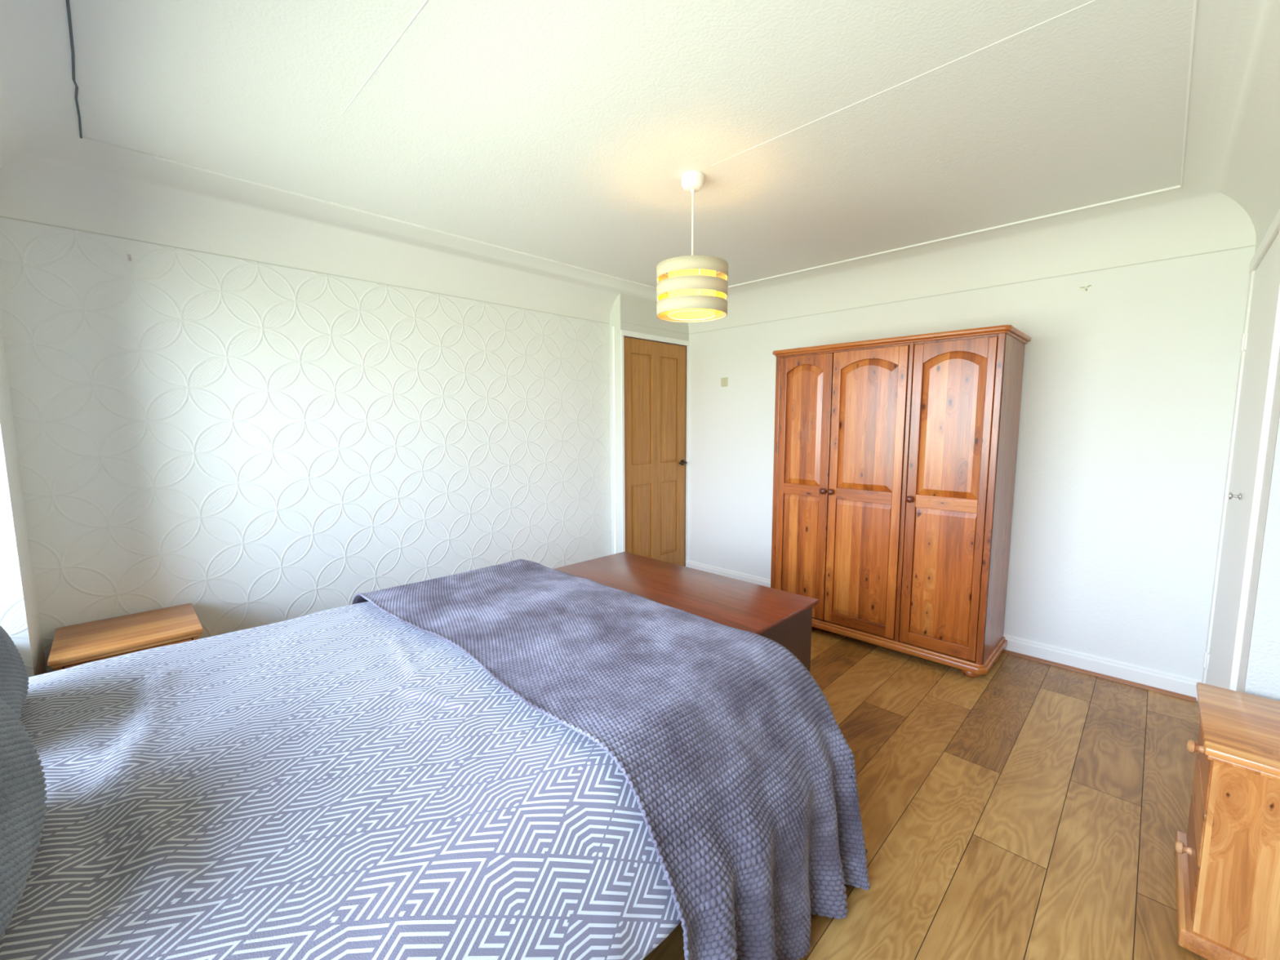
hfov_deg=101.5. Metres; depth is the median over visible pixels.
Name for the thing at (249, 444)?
wall
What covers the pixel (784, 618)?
chest
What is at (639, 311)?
wall
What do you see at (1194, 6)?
trim
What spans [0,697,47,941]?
cushion
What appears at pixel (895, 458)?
wardrobe
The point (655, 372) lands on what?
door
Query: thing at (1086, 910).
floor
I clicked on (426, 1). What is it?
trim
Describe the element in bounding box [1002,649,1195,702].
trim
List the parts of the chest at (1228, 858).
knob, drawer, knob, drawer, drawer, moulding, moulding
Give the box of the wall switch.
[720,377,727,386]
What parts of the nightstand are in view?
moulding, drawer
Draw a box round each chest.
[554,551,818,671]
[1174,682,1279,959]
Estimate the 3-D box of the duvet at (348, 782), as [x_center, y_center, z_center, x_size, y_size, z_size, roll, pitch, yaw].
[-0.702,0.670,1.537,1.896,0.257,1.756,6,9,44]
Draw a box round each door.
[623,337,686,566]
[1202,234,1278,688]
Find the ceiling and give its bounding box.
[69,0,1193,287]
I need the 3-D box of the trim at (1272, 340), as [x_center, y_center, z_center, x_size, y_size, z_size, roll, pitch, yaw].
[2.254,0.110,1.972,0.028,2.000,0.980,6,9,44]
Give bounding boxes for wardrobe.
[770,324,1031,677]
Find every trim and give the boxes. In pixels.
[0,0,1279,333]
[0,215,1255,334]
[66,0,82,138]
[154,0,1196,288]
[341,0,1096,165]
[612,326,689,566]
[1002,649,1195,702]
[1198,208,1279,710]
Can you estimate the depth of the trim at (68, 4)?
1.47 m
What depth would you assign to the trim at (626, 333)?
4.10 m
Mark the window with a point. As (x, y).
(20, 618)
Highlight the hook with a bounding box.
[127,253,131,261]
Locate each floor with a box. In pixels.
[642,626,1208,959]
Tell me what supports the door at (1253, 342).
in the wall at (1275, 409)
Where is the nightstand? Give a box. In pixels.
[47,603,203,671]
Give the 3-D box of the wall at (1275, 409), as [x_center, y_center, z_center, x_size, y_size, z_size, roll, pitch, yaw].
[2.380,-0.171,1.779,0.400,2.600,1.260,6,9,44]
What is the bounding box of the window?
[0,320,46,677]
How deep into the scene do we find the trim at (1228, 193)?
2.32 m
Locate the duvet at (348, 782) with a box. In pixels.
[0,601,681,959]
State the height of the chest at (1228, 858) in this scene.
0.550 m
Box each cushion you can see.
[0,625,29,719]
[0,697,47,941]
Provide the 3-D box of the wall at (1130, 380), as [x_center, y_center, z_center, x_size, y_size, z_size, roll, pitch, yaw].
[1.705,-0.322,3.415,3.975,2.650,0.120,6,9,44]
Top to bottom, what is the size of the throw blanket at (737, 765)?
0.659 m
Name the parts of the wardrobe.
rail, panel, door, rail, knob, knob, rail, rail, panel, door, cornice, knob, rail, rail, door, panel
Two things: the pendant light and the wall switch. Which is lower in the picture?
the wall switch
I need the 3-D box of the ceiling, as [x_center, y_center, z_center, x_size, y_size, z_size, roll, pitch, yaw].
[0.175,-1.265,1.768,3.975,0.099,4.450,6,9,44]
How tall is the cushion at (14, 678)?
0.300 m
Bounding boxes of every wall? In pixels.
[0,217,611,672]
[609,293,688,554]
[684,245,1255,679]
[1235,200,1279,692]
[1243,410,1279,701]
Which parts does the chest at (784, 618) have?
panel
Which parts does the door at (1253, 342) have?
knob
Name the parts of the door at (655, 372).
handle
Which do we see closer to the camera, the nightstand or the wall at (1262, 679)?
the wall at (1262, 679)
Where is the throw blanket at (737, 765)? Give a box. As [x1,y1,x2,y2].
[351,559,870,959]
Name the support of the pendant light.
hanging from the ceiling
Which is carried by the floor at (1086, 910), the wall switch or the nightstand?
the nightstand
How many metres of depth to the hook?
2.15 m
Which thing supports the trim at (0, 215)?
attached to the wall at (1130, 380)
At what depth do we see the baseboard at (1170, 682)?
2.78 m
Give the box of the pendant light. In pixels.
[656,170,728,322]
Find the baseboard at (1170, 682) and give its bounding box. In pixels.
[686,560,1201,701]

